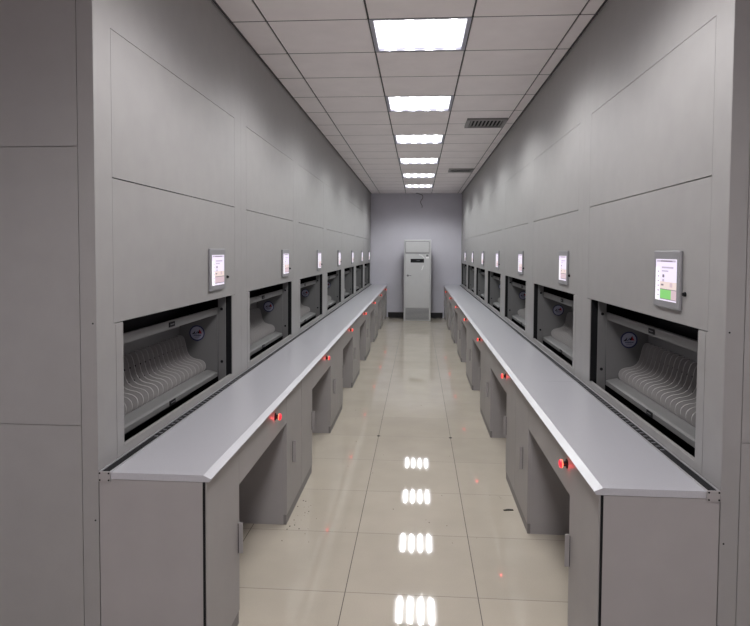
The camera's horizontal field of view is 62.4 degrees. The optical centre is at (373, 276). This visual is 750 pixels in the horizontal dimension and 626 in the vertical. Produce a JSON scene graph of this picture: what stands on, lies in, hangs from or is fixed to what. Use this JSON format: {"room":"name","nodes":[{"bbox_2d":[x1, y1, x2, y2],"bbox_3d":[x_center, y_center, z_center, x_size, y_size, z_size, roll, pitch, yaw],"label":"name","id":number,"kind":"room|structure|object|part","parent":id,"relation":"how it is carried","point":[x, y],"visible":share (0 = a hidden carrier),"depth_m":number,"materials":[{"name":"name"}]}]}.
{"room":"laboratory","nodes":[
{"label":"laboratory","id":0,"kind":"room"},
{"bbox_2d":[238,317,568,625],"bbox_3d":[0.301,1.407,5.234,4.720,0.120,18.760,0,2,4],"label":"floor","id":1,"kind":"structure","parent":0,"point":[371,555],"depth_m":3.50,"materials":[{"name":"tile"}]},
{"bbox_2d":[0,0,241,625],"bbox_3d":[-1.474,-0.027,3.084,1.164,2.902,1.780,0,2,4],"label":"storage cabinet","id":2,"kind":"object","parent":1,"relation":"on","point":[120,120],"visible":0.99,"depth_m":2.22,"materials":[{"name":"grey metal"}]},
{"bbox_3d":[-0.960,0.429,2.341,0.001,0.502,0.056,0,2,4],"label":"window trim","id":3,"kind":"part","parent":2,"relation":"part of","materials":[{"name":"metal"}]},
{"bbox_3d":[-0.917,-0.022,3.047,0.019,2.902,1.774,0,2,4],"label":"frame","id":4,"kind":"part","parent":2,"relation":"part of","materials":[{"name":"metal"}]},
{"bbox_3d":[-0.913,-0.663,3.014,0.018,0.536,1.517,0,2,4],"label":"panel","id":5,"kind":"part","parent":2,"relation":"part of","materials":[{"name":"metal"}]},
{"bbox_3d":[-0.916,-0.125,3.036,0.018,0.533,1.517,0,2,4],"label":"panel","id":6,"kind":"part","parent":2,"relation":"part of","materials":[{"name":"metal"}]},
{"bbox_3d":[-0.873,-0.040,3.442,0.012,0.229,0.258,0,2,4],"label":"control panel","id":7,"kind":"part","parent":2,"relation":"part of","materials":[{"name":"grey"}]},
{"bbox_3d":[-0.912,0.379,3.713,0.046,0.630,0.006,0,2,4],"label":"guide plate","id":8,"kind":"part","parent":2,"relation":"part of","materials":[{"name":"grey paint"}]},
{"bbox_2d":[99,382,300,625],"bbox_3d":[-0.701,1.056,3.074,0.418,0.748,1.776,0,2,4],"label":"desk unit","id":9,"kind":"object","parent":1,"relation":"on","point":[170,550],"visible":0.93,"depth_m":2.20,"materials":[{"name":"grey"}]},
{"bbox_3d":[-0.787,1.092,2.192,0.373,0.748,0.004,0,2,4],"label":"panel","id":10,"kind":"part","parent":9,"relation":"part of","materials":[{"name":"metal"}]},
{"bbox_3d":[-0.584,1.056,2.378,0.019,0.690,0.394,0,2,4],"label":"door","id":11,"kind":"part","parent":9,"relation":"part of","materials":[{"name":"metal"}]},
{"bbox_3d":[-0.553,1.082,2.557,0.019,0.130,0.016,0,2,4],"label":"handle","id":12,"kind":"part","parent":9,"relation":"part of","materials":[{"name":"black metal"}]},
{"bbox_3d":[-0.488,1.001,3.725,0.019,0.690,0.442,0,2,4],"label":"door","id":13,"kind":"part","parent":9,"relation":"part of","materials":[{"name":"metal"}]},
{"bbox_3d":[-0.473,1.037,3.663,0.019,0.130,0.016,0,2,4],"label":"handle","id":14,"kind":"part","parent":9,"relation":"part of","materials":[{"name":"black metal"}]},
{"bbox_2d":[240,36,295,371],"bbox_3d":[-1.347,-0.099,4.856,1.164,2.902,1.774,0,2,4],"label":"storage cabinet","id":15,"kind":"object","parent":1,"relation":"on","point":[268,112],"visible":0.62,"depth_m":4.68,"materials":[{"name":"grey metal"}]},
{"bbox_3d":[-0.834,0.357,4.110,0.001,0.502,0.056,0,2,4],"label":"window trim","id":16,"kind":"part","parent":15,"relation":"part of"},
{"bbox_3d":[-0.787,-0.736,4.783,0.018,0.536,1.517,0,2,4],"label":"panel","id":17,"kind":"part","parent":15,"relation":"part of","materials":[{"name":"metal"}]},
{"bbox_3d":[-0.790,-0.197,4.805,0.018,0.533,1.517,0,2,4],"label":"panel","id":18,"kind":"part","parent":15,"relation":"part of","materials":[{"name":"metal"}]},
{"bbox_3d":[-0.746,-0.112,5.211,0.012,0.229,0.258,0,2,4],"label":"control panel","id":19,"kind":"part","parent":15,"relation":"part of","materials":[{"name":"grey"}]},
{"bbox_3d":[-0.785,0.307,5.482,0.046,0.630,0.006,0,2,4],"label":"guide plate","id":20,"kind":"part","parent":15,"relation":"part of","materials":[{"name":"grey paint"}]},
{"bbox_2d":[296,104,324,334],"bbox_3d":[-1.221,-0.171,6.625,1.164,2.902,1.774,0,2,4],"label":"storage cabinet","id":21,"kind":"object","parent":1,"relation":"on","point":[310,143],"visible":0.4,"depth_m":6.53,"materials":[{"name":"grey metal"}]},
{"bbox_3d":[-0.707,0.285,5.879,0.001,0.502,0.056,0,2,4],"label":"window trim","id":22,"kind":"part","parent":21,"relation":"part of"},
{"bbox_3d":[-0.660,-0.808,6.552,0.018,0.536,1.517,0,2,4],"label":"panel","id":23,"kind":"part","parent":21,"relation":"part of","materials":[{"name":"metal"}]},
{"bbox_3d":[-0.663,-0.270,6.574,0.018,0.533,1.517,0,2,4],"label":"panel","id":24,"kind":"part","parent":21,"relation":"part of","materials":[{"name":"metal"}]},
{"bbox_3d":[-0.659,0.234,7.251,0.046,0.630,0.006,0,2,4],"label":"guide plate","id":25,"kind":"part","parent":21,"relation":"part of","materials":[{"name":"grey paint"}]},
{"bbox_3d":[-0.619,-0.184,6.980,0.012,0.229,0.258,0,2,4],"label":"control panel","id":26,"kind":"part","parent":21,"relation":"part of","materials":[{"name":"grey"}]},
{"bbox_2d":[301,341,337,492],"bbox_3d":[-0.574,0.984,4.845,0.417,0.748,1.772,0,2,4],"label":"desk unit","id":27,"kind":"object","parent":1,"relation":"on","point":[319,387],"visible":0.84,"depth_m":5.18,"materials":[{"name":"grey"}]},
{"bbox_3d":[-0.458,0.984,4.147,0.019,0.690,0.394,0,2,4],"label":"door","id":28,"kind":"part","parent":27,"relation":"part of","materials":[{"name":"metal"}]},
{"bbox_3d":[-0.426,1.010,4.325,0.019,0.130,0.016,0,2,4],"label":"handle","id":29,"kind":"part","parent":27,"relation":"part of","materials":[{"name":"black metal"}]},
{"bbox_3d":[-0.361,0.929,5.493,0.019,0.690,0.442,0,2,4],"label":"door","id":30,"kind":"part","parent":27,"relation":"part of","materials":[{"name":"metal"}]},
{"bbox_3d":[-0.347,0.965,5.432,0.019,0.130,0.016,0,2,4],"label":"handle","id":31,"kind":"part","parent":27,"relation":"part of","materials":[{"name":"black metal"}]},
{"bbox_2d":[325,139,342,314],"bbox_3d":[-1.094,-0.243,8.394,1.164,2.902,1.774,0,2,4],"label":"storage cabinet","id":32,"kind":"object","parent":1,"relation":"on","point":[333,161],"visible":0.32,"depth_m":8.35,"materials":[{"name":"grey metal"}]},
{"bbox_3d":[-0.533,-0.880,8.321,0.018,0.536,1.517,0,2,4],"label":"panel","id":33,"kind":"part","parent":32,"relation":"part of","materials":[{"name":"metal"}]},
{"bbox_3d":[-0.536,-0.342,8.343,0.018,0.533,1.517,0,2,4],"label":"panel","id":34,"kind":"part","parent":32,"relation":"part of","materials":[{"name":"metal"}]},
{"bbox_3d":[-0.532,0.162,9.020,0.046,0.630,0.006,0,2,4],"label":"guide plate","id":35,"kind":"part","parent":32,"relation":"part of","materials":[{"name":"grey paint"}]},
{"bbox_2d":[337,320,356,418],"bbox_3d":[-0.447,0.912,6.614,0.417,0.748,1.772,0,2,4],"label":"desk unit","id":36,"kind":"object","parent":1,"relation":"on","point":[347,343],"visible":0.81,"depth_m":7.04,"materials":[{"name":"grey"}]},
{"bbox_3d":[-0.331,0.912,5.916,0.019,0.690,0.394,0,2,4],"label":"door","id":37,"kind":"part","parent":36,"relation":"part of","materials":[{"name":"metal"}]},
{"bbox_3d":[-0.234,0.857,7.262,0.019,0.690,0.442,0,2,4],"label":"door","id":38,"kind":"part","parent":36,"relation":"part of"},
{"bbox_2d":[343,161,354,302],"bbox_3d":[-0.967,-0.316,10.163,1.164,2.902,1.774,0,2,4],"label":"storage cabinet","id":39,"kind":"object","parent":1,"relation":"on","point":[348,175],"visible":0.22,"depth_m":10.17,"materials":[{"name":"grey metal"}]},
{"bbox_3d":[-0.407,-0.952,10.090,0.018,0.536,1.517,0,2,4],"label":"panel","id":40,"kind":"part","parent":39,"relation":"part of","materials":[{"name":"metal"}]},
{"bbox_3d":[-0.410,-0.414,10.112,0.018,0.533,1.517,0,2,4],"label":"panel","id":41,"kind":"part","parent":39,"relation":"part of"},
{"bbox_3d":[-0.406,0.090,10.789,0.046,0.630,0.006,0,2,4],"label":"guide plate","id":42,"kind":"part","parent":39,"relation":"part of","materials":[{"name":"grey paint"}]},
{"bbox_2d":[355,175,363,293],"bbox_3d":[-0.841,-0.388,11.932,1.164,2.902,1.774,0,2,4],"label":"storage cabinet","id":43,"kind":"object","parent":1,"relation":"on","point":[359,187],"visible":0.11,"depth_m":11.96,"materials":[{"name":"grey metal"}]},
{"bbox_3d":[-0.280,-1.024,11.859,0.018,0.536,1.517,0,2,4],"label":"panel","id":44,"kind":"part","parent":43,"relation":"part of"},
{"bbox_3d":[-0.283,-0.486,11.881,0.018,0.533,1.517,0,2,4],"label":"panel","id":45,"kind":"part","parent":43,"relation":"part of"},
{"bbox_3d":[-0.279,0.018,12.558,0.046,0.630,0.006,0,2,4],"label":"guide plate","id":46,"kind":"part","parent":43,"relation":"part of","materials":[{"name":"grey paint"}]},
{"bbox_2d":[356,306,368,378],"bbox_3d":[-0.321,0.839,8.383,0.417,0.748,1.772,0,2,4],"label":"desk unit","id":47,"kind":"object","parent":1,"relation":"on","point":[363,319],"visible":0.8,"depth_m":8.81,"materials":[{"name":"grey"}]},
{"bbox_2d":[98,284,386,481],"bbox_3d":[-0.324,0.453,8.386,0.404,0.036,12.482,0,2,4],"label":"countertop","id":48,"kind":"structure","parent":47,"relation":"on","point":[198,443],"depth_m":2.96,"materials":[{"name":"laminate"}]},
{"bbox_3d":[-0.204,0.840,7.685,0.019,0.690,0.394,0,2,4],"label":"door","id":49,"kind":"part","parent":47,"relation":"part of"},
{"bbox_3d":[-0.108,0.785,9.031,0.019,0.690,0.442,0,2,4],"label":"door","id":50,"kind":"part","parent":47,"relation":"part of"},
{"bbox_2d":[364,186,370,287],"bbox_3d":[-0.714,-0.460,13.701,1.164,2.902,1.774,0,2,4],"label":"storage cabinet","id":51,"kind":"object","parent":1,"relation":"on","point":[367,195],"visible":0.12,"depth_m":13.70,"materials":[{"name":"grey metal"}]},
{"bbox_3d":[-0.153,-1.097,13.628,0.018,0.536,1.517,0,2,4],"label":"panel","id":52,"kind":"part","parent":51,"relation":"part of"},
{"bbox_3d":[-0.156,-0.559,13.650,0.018,0.533,1.517,0,2,4],"label":"panel","id":53,"kind":"part","parent":51,"relation":"part of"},
{"bbox_3d":[-0.152,-0.055,14.327,0.046,0.630,0.006,0,2,4],"label":"guide plate","id":54,"kind":"part","parent":51,"relation":"part of","materials":[{"name":"grey paint"}]},
{"bbox_2d":[368,297,376,353],"bbox_3d":[-0.194,0.767,10.152,0.417,0.748,1.772,0,2,4],"label":"desk unit","id":55,"kind":"object","parent":1,"relation":"on","point":[373,306],"visible":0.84,"depth_m":10.58,"materials":[{"name":"grey"}]},
{"bbox_3d":[-0.078,0.767,9.454,0.019,0.690,0.394,0,2,4],"label":"door","id":56,"kind":"part","parent":55,"relation":"part of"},
{"bbox_3d":[0.019,0.712,10.800,0.019,0.690,0.442,0,2,4],"label":"door","id":57,"kind":"part","parent":55,"relation":"part of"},
{"bbox_2d":[376,292,381,337],"bbox_3d":[-0.067,0.695,11.921,0.417,0.748,1.772,0,2,4],"label":"desk unit","id":58,"kind":"object","parent":1,"relation":"on","point":[379,297],"visible":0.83,"depth_m":12.35,"materials":[{"name":"grey"}]},
{"bbox_3d":[0.049,0.695,11.223,0.019,0.690,0.394,0,2,4],"label":"door","id":59,"kind":"part","parent":58,"relation":"part of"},
{"bbox_3d":[0.145,0.640,12.569,0.019,0.690,0.442,0,2,4],"label":"door","id":60,"kind":"part","parent":58,"relation":"part of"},
{"bbox_2d":[382,286,386,324],"bbox_3d":[0.059,0.623,13.690,0.417,0.748,1.772,0,2,4],"label":"desk unit","id":61,"kind":"object","parent":1,"relation":"on","point":[384,292],"visible":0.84,"depth_m":14.12,"materials":[{"name":"grey"}]},
{"bbox_3d":[0.176,0.623,12.992,0.019,0.690,0.394,0,2,4],"label":"door","id":62,"kind":"part","parent":61,"relation":"part of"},
{"bbox_3d":[0.272,0.568,14.338,0.019,0.690,0.442,0,2,4],"label":"door","id":63,"kind":"part","parent":61,"relation":"part of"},
{"bbox_2d":[404,240,430,320],"bbox_3d":[0.981,0.081,13.996,0.605,1.815,0.370,0,2,4],"label":"air conditioner","id":64,"kind":"object","parent":1,"relation":"on","point":[417,253],"visible":1,"depth_m":13.83,"materials":[{"name":"grey"}]},
{"bbox_2d":[405,241,428,252],"bbox_3d":[0.969,-0.652,13.808,0.535,0.270,0.001,0,2,4],"label":"vent","id":65,"kind":"object","parent":64,"relation":"attached to","point":[410,246],"depth_m":13.80,"materials":[{"name":"grey"}]},
{"bbox_2d":[405,308,428,319],"bbox_3d":[0.966,0.844,13.868,0.525,0.250,0.004,0,2,4],"label":"grille","id":66,"kind":"object","parent":64,"relation":"attached to","point":[410,313],"depth_m":13.86,"materials":[{"name":"grey"}]},
{"bbox_3d":[0.970,0.100,13.834,0.545,1.206,0.008,0,2,4],"label":"door","id":67,"kind":"part","parent":64,"relation":"part of","materials":[{"name":"metal"}]},
{"bbox_2d":[444,287,447,326],"bbox_3d":[1.751,0.636,13.569,0.417,0.748,1.772,0,2,4],"label":"desk unit","id":68,"kind":"object","parent":1,"relation":"on","point":[445,290],"visible":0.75,"depth_m":14.02,"materials":[{"name":"grey"}]},
{"bbox_3d":[1.633,0.579,14.241,0.019,0.690,0.442,0,2,4],"label":"door","id":69,"kind":"part","parent":68,"relation":"part of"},
{"bbox_2d":[447,293,452,336],"bbox_3d":[1.624,0.709,11.800,0.417,0.748,1.772,0,2,4],"label":"desk unit","id":70,"kind":"object","parent":1,"relation":"on","point":[450,299],"visible":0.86,"depth_m":12.25,"materials":[{"name":"grey"}]},
{"bbox_3d":[1.506,0.651,12.472,0.019,0.690,0.442,0,2,4],"label":"door","id":71,"kind":"part","parent":70,"relation":"part of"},
{"bbox_3d":[1.410,0.706,11.126,0.019,0.690,0.394,0,2,4],"label":"door","id":72,"kind":"part","parent":70,"relation":"part of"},
{"bbox_2d":[452,299,458,354],"bbox_3d":[1.498,0.781,10.031,0.417,0.748,1.772,0,2,4],"label":"desk unit","id":73,"kind":"object","parent":1,"relation":"on","point":[455,319],"visible":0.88,"depth_m":10.48,"materials":[{"name":"grey"}]},
{"bbox_3d":[1.380,0.724,10.703,0.019,0.690,0.442,0,2,4],"label":"door","id":74,"kind":"part","parent":73,"relation":"part of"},
{"bbox_3d":[1.284,0.779,9.357,0.019,0.690,0.394,0,2,4],"label":"door","id":75,"kind":"part","parent":73,"relation":"part of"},
{"bbox_2d":[459,308,468,380],"bbox_3d":[1.371,0.853,8.262,0.417,0.748,1.772,0,2,4],"label":"desk unit","id":76,"kind":"object","parent":1,"relation":"on","point":[463,321],"visible":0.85,"depth_m":8.71,"materials":[{"name":"grey"}]},
{"bbox_3d":[1.253,0.796,8.934,0.019,0.690,0.442,0,2,4],"label":"door","id":77,"kind":"part","parent":76,"relation":"part of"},
{"bbox_3d":[1.157,0.851,7.588,0.019,0.690,0.394,0,2,4],"label":"door","id":78,"kind":"part","parent":76,"relation":"part of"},
{"bbox_2d":[443,285,720,501],"bbox_3d":[1.381,0.467,8.264,0.404,0.036,12.482,0,2,4],"label":"countertop","id":79,"kind":"structure","parent":76,"relation":"on","point":[615,456],"depth_m":2.78,"materials":[{"name":"laminate"}]},
{"bbox_2d":[461,186,467,288],"bbox_3d":[2.536,-0.433,13.470,1.164,2.902,1.774,0,2,4],"label":"storage cabinet","id":80,"kind":"object","parent":1,"relation":"on","point":[464,243],"visible":0.16,"depth_m":13.52,"materials":[{"name":"grey metal"}]},
{"bbox_3d":[2.060,-0.036,14.149,0.046,0.630,0.006,0,2,4],"label":"guide plate","id":81,"kind":"part","parent":80,"relation":"part of","materials":[{"name":"grey paint"}]},
{"bbox_3d":[1.981,-1.079,13.476,0.018,0.536,1.517,0,2,4],"label":"panel","id":82,"kind":"part","parent":80,"relation":"part of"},
{"bbox_3d":[1.978,-0.541,13.498,0.018,0.533,1.517,0,2,4],"label":"panel","id":83,"kind":"part","parent":80,"relation":"part of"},
{"bbox_2d":[467,176,475,295],"bbox_3d":[2.409,-0.361,11.700,1.164,2.902,1.774,0,2,4],"label":"storage cabinet","id":84,"kind":"object","parent":1,"relation":"on","point":[471,246],"visible":0.2,"depth_m":11.78,"materials":[{"name":"grey metal"}]},
{"bbox_3d":[1.934,0.037,12.380,0.046,0.630,0.006,0,2,4],"label":"guide plate","id":85,"kind":"part","parent":84,"relation":"part of","materials":[{"name":"grey paint"}]},
{"bbox_3d":[1.854,-1.007,11.707,0.018,0.536,1.517,0,2,4],"label":"panel","id":86,"kind":"part","parent":84,"relation":"part of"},
{"bbox_3d":[1.851,-0.469,11.729,0.018,0.533,1.517,0,2,4],"label":"panel","id":87,"kind":"part","parent":84,"relation":"part of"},
{"bbox_2d":[469,321,484,422],"bbox_3d":[1.244,0.925,6.493,0.417,0.748,1.772,0,2,4],"label":"desk unit","id":88,"kind":"object","parent":1,"relation":"on","point":[476,343],"visible":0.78,"depth_m":6.94,"materials":[{"name":"grey"}]},
{"bbox_3d":[1.127,0.868,7.165,0.019,0.690,0.442,0,2,4],"label":"door","id":89,"kind":"part","parent":88,"relation":"part of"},
{"bbox_3d":[1.024,0.948,6.000,0.019,0.130,0.016,0,2,4],"label":"handle","id":90,"kind":"part","parent":88,"relation":"part of","materials":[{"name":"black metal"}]},
{"bbox_3d":[1.030,0.923,5.819,0.019,0.690,0.394,0,2,4],"label":"door","id":91,"kind":"part","parent":88,"relation":"part of","materials":[{"name":"metal"}]},
{"bbox_2d":[475,160,487,304],"bbox_3d":[2.282,-0.289,9.931,1.164,2.902,1.774,0,2,4],"label":"storage cabinet","id":92,"kind":"object","parent":1,"relation":"on","point":[482,175],"visible":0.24,"depth_m":10.02,"materials":[{"name":"grey metal"}]},
{"bbox_3d":[1.807,0.109,10.611,0.046,0.630,0.006,0,2,4],"label":"guide plate","id":93,"kind":"part","parent":92,"relation":"part of","materials":[{"name":"grey paint"}]},
{"bbox_3d":[1.728,-0.935,9.938,0.018,0.536,1.517,0,2,4],"label":"panel","id":94,"kind":"part","parent":92,"relation":"part of","materials":[{"name":"metal"}]},
{"bbox_3d":[1.725,-0.397,9.960,0.018,0.533,1.517,0,2,4],"label":"panel","id":95,"kind":"part","parent":92,"relation":"part of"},
{"bbox_2d":[486,137,504,316],"bbox_3d":[2.156,-0.217,8.162,1.164,2.902,1.774,0,2,4],"label":"storage cabinet","id":96,"kind":"object","parent":1,"relation":"on","point":[495,182],"visible":0.23,"depth_m":8.20,"materials":[{"name":"grey metal"}]},
{"bbox_3d":[1.680,0.181,8.842,0.046,0.630,0.006,0,2,4],"label":"guide plate","id":97,"kind":"part","parent":96,"relation":"part of","materials":[{"name":"grey paint"}]},
{"bbox_3d":[1.598,-0.324,8.191,0.018,0.533,1.517,0,2,4],"label":"panel","id":98,"kind":"part","parent":96,"relation":"part of","materials":[{"name":"metal"}]},
{"bbox_3d":[1.601,-0.862,8.169,0.018,0.536,1.517,0,2,4],"label":"panel","id":99,"kind":"part","parent":96,"relation":"part of","materials":[{"name":"metal"}]},
{"bbox_3d":[1.534,0.230,7.497,0.001,0.502,0.056,0,2,4],"label":"window trim","id":100,"kind":"part","parent":96,"relation":"part of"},
{"bbox_2d":[484,343,515,499],"bbox_3d":[1.118,0.998,4.724,0.417,0.748,1.772,0,2,4],"label":"desk unit","id":101,"kind":"object","parent":1,"relation":"on","point":[500,389],"visible":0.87,"depth_m":5.12,"materials":[{"name":"grey"}]},
{"bbox_3d":[0.976,0.976,5.337,0.019,0.130,0.016,0,2,4],"label":"handle","id":102,"kind":"part","parent":101,"relation":"part of","materials":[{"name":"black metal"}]},
{"bbox_3d":[1.000,0.940,5.396,0.019,0.690,0.442,0,2,4],"label":"door","id":103,"kind":"part","parent":101,"relation":"part of","materials":[{"name":"metal"}]},
{"bbox_3d":[0.897,1.021,4.231,0.019,0.130,0.016,0,2,4],"label":"handle","id":104,"kind":"part","parent":101,"relation":"part of","materials":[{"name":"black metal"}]},
{"bbox_3d":[0.903,0.995,4.050,0.019,0.690,0.394,0,2,4],"label":"door","id":105,"kind":"part","parent":101,"relation":"part of","materials":[{"name":"metal"}]},
{"bbox_2d":[502,100,532,338],"bbox_3d":[2.029,-0.144,6.393,1.164,2.902,1.774,0,2,4],"label":"storage cabinet","id":106,"kind":"object","parent":1,"relation":"on","point":[518,141],"visible":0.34,"depth_m":6.37,"materials":[{"name":"grey metal"}]},
{"bbox_3d":[1.554,0.253,7.073,0.046,0.630,0.006,0,2,4],"label":"guide plate","id":107,"kind":"part","parent":106,"relation":"part of","materials":[{"name":"grey paint"}]},
{"bbox_3d":[1.472,-0.252,6.422,0.018,0.533,1.517,0,2,4],"label":"panel","id":108,"kind":"part","parent":106,"relation":"part of","materials":[{"name":"metal"}]},
{"bbox_3d":[1.474,-0.790,6.400,0.018,0.536,1.517,0,2,4],"label":"panel","id":109,"kind":"part","parent":106,"relation":"part of","materials":[{"name":"metal"}]},
{"bbox_3d":[1.426,-0.133,6.010,0.012,0.229,0.258,0,2,4],"label":"control panel","id":110,"kind":"part","parent":106,"relation":"part of","materials":[{"name":"grey"}]},
{"bbox_3d":[1.407,0.302,5.728,0.001,0.502,0.056,0,2,4],"label":"window trim","id":111,"kind":"part","parent":106,"relation":"part of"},
{"bbox_2d":[529,29,586,378],"bbox_3d":[1.902,-0.072,4.624,1.164,2.902,1.774,0,2,4],"label":"storage cabinet","id":112,"kind":"object","parent":1,"relation":"on","point":[558,109],"visible":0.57,"depth_m":4.52,"materials":[{"name":"grey metal"}]},
{"bbox_3d":[1.427,0.326,5.304,0.046,0.630,0.006,0,2,4],"label":"guide plate","id":113,"kind":"part","parent":112,"relation":"part of","materials":[{"name":"grey paint"}]},
{"bbox_3d":[1.345,-0.180,4.653,0.018,0.533,1.517,0,2,4],"label":"panel","id":114,"kind":"part","parent":112,"relation":"part of","materials":[{"name":"metal"}]},
{"bbox_3d":[1.348,-0.718,4.631,0.018,0.536,1.517,0,2,4],"label":"panel","id":115,"kind":"part","parent":112,"relation":"part of","materials":[{"name":"metal"}]},
{"bbox_3d":[1.299,-0.061,4.241,0.012,0.229,0.258,0,2,4],"label":"control panel","id":116,"kind":"part","parent":112,"relation":"part of","materials":[{"name":"grey"}]},
{"bbox_3d":[1.281,0.374,3.959,0.001,0.502,0.056,0,2,4],"label":"window trim","id":117,"kind":"part","parent":112,"relation":"part of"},
{"bbox_2d":[515,386,719,625],"bbox_3d":[0.992,1.070,2.954,0.418,0.748,1.776,0,2,4],"label":"desk unit","id":118,"kind":"object","parent":1,"relation":"on","point":[630,560],"visible":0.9,"depth_m":2.07,"materials":[{"name":"grey"}]},
{"bbox_3d":[0.850,1.048,3.569,0.019,0.130,0.016,0,2,4],"label":"handle","id":119,"kind":"part","parent":118,"relation":"part of","materials":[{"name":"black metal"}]},
{"bbox_3d":[0.873,1.013,3.628,0.019,0.690,0.442,0,2,4],"label":"door","id":120,"kind":"part","parent":118,"relation":"part of","materials":[{"name":"metal"}]},
{"bbox_3d":[0.770,1.093,2.463,0.019,0.130,0.016,0,2,4],"label":"handle","id":121,"kind":"part","parent":118,"relation":"part of","materials":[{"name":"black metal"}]},
{"bbox_3d":[0.777,1.068,2.281,0.019,0.690,0.394,0,2,4],"label":"door","id":122,"kind":"part","parent":118,"relation":"part of","materials":[{"name":"metal"}]},
{"bbox_3d":[0.951,1.106,2.068,0.373,0.748,0.004,0,2,4],"label":"panel","id":123,"kind":"part","parent":118,"relation":"part of","materials":[{"name":"metal"}]},
{"bbox_2d":[580,0,749,625],"bbox_3d":[1.776,0.000,2.853,1.164,2.902,1.780,0,2,4],"label":"storage cabinet","id":124,"kind":"object","parent":1,"relation":"on","point":[665,310],"visible":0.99,"depth_m":2.47,"materials":[{"name":"grey metal"}]},
{"bbox_3d":[1.300,0.398,3.535,0.046,0.630,0.006,0,2,4],"label":"guide plate","id":125,"kind":"part","parent":124,"relation":"part of","materials":[{"name":"grey paint"}]},
{"bbox_3d":[1.218,-0.107,2.884,0.018,0.533,1.517,0,2,4],"label":"panel","id":126,"kind":"part","parent":124,"relation":"part of","materials":[{"name":"metal"}]},
{"bbox_3d":[1.221,-0.646,2.862,0.018,0.536,1.517,0,2,4],"label":"panel","id":127,"kind":"part","parent":124,"relation":"part of","materials":[{"name":"metal"}]},
{"bbox_3d":[1.172,0.011,2.472,0.012,0.229,0.258,0,2,4],"label":"control panel","id":128,"kind":"part","parent":124,"relation":"part of","materials":[{"name":"grey"}]},
{"bbox_3d":[1.154,0.447,2.190,0.001,0.502,0.056,0,2,4],"label":"window trim","id":129,"kind":"part","parent":124,"relation":"part of","materials":[{"name":"metal"}]},
{"bbox_2d":[211,0,606,193],"bbox_3d":[0.318,-1.659,5.107,4.720,0.200,18.760,0,2,4],"label":"ceiling","id":130,"kind":"structure","parent":0,"point":[323,52],"depth_m":4.58,"materials":[{"name":"tile"}]},
{"bbox_2d":[404,185,432,187],"bbox_3d":[0.931,-1.905,12.850,0.597,0.060,0.596,0,2,4],"label":"ceiling lamp","id":131,"kind":"object","parent":130,"relation":"attached to","point":[405,186],"visible":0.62,"depth_m":13.05,"materials":[{"name":"grey"}]},
{"bbox_2d":[406,185,431,186],"bbox_3d":[0.931,-1.893,12.850,0.547,0.004,0.546,0,2,4],"label":"diffuser","id":132,"kind":"object","parent":131,"relation":"attached to","point":[406,185],"depth_m":12.95,"materials":[{"name":"white"}]},
{"bbox_2d":[398,158,439,163],"bbox_3d":[0.674,-1.758,9.262,0.597,0.060,0.596,0,2,4],"label":"ceiling lamp","id":133,"kind":"object","parent":130,"relation":"attached to","point":[401,160],"visible":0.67,"depth_m":9.32,"materials":[{"name":"grey"}]},
{"bbox_2d":[402,174,435,177],"bbox_3d":[0.802,-1.831,11.056,0.597,0.060,0.596,0,2,4],"label":"ceiling lamp","id":134,"kind":"object","parent":130,"relation":"attached to","point":[403,175],"visible":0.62,"depth_m":11.17,"materials":[{"name":"grey"}]},
{"bbox_2d":[404,174,433,176],"bbox_3d":[0.802,-1.819,11.056,0.547,0.004,0.546,0,2,4],"label":"diffuser","id":135,"kind":"object","parent":134,"relation":"attached to","point":[405,175],"depth_m":11.16,"materials":[{"name":"white"}]},
{"bbox_2d":[385,96,453,111],"bbox_3d":[0.417,-1.612,5.674,0.597,0.060,0.596,0,2,4],"label":"ceiling lamp","id":136,"kind":"object","parent":130,"relation":"attached to","point":[394,103],"visible":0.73,"depth_m":5.72,"materials":[{"name":"grey"}]},
{"bbox_2d":[394,135,444,143],"bbox_3d":[0.545,-1.685,7.468,0.597,0.060,0.596,0,2,4],"label":"ceiling lamp","id":137,"kind":"object","parent":130,"relation":"attached to","point":[399,139],"visible":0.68,"depth_m":7.56,"materials":[{"name":"grey"}]},
{"bbox_2d":[369,17,471,51],"bbox_3d":[0.289,-1.538,3.880,0.597,0.060,0.596,0,2,4],"label":"ceiling lamp","id":138,"kind":"object","parent":130,"relation":"attached to","point":[421,34],"visible":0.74,"depth_m":3.89,"materials":[{"name":"grey"}]},
{"bbox_2d":[448,168,473,172],"bbox_3d":[1.437,-1.753,10.236,0.403,0.022,0.350,0,2,4],"label":"ceiling vent","id":139,"kind":"object","parent":130,"relation":"in","point":[459,170],"visible":1,"depth_m":10.27,"materials":[{"name":"grey"}]},
{"bbox_2d":[464,118,507,127],"bbox_3d":[1.164,-1.598,6.451,0.408,0.022,0.405,0,2,4],"label":"ceiling vent","id":140,"kind":"object","parent":130,"relation":"in","point":[471,122],"visible":1,"depth_m":6.43,"materials":[{"name":"grey"}]},
{"bbox_2d":[370,193,461,317],"bbox_3d":[0.984,-0.531,14.592,5.020,3.228,0.150,0,2,4],"label":"wall","id":141,"kind":"structure","parent":0,"point":[396,218],"depth_m":14.50,"materials":[{"name":"paint"}]},
{"bbox_2d":[212,0,370,192],"bbox_3d":[-0.510,-1.693,8.318,0.012,0.004,12.474,0,2,4],"label":"trim","id":142,"kind":"structure","parent":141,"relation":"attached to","point":[214,1],"depth_m":4.59,"materials":[{"name":"grey"}]},
{"bbox_2d":[388,312,442,317],"bbox_3d":[0.970,0.905,14.570,1.282,0.120,0.014,0,2,4],"label":"baseboard","id":143,"kind":"structure","parent":141,"relation":"attached to","point":[390,314],"depth_m":14.58,"materials":[{"name":"black"}]},
{"bbox_2d":[461,0,607,193],"bbox_3d":[1.591,-1.676,8.168,0.012,0.004,12.474,0,2,4],"label":"trim","id":144,"kind":"structure","parent":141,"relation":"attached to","point":[605,1],"depth_m":4.54,"materials":[{"name":"grey"}]}
]}

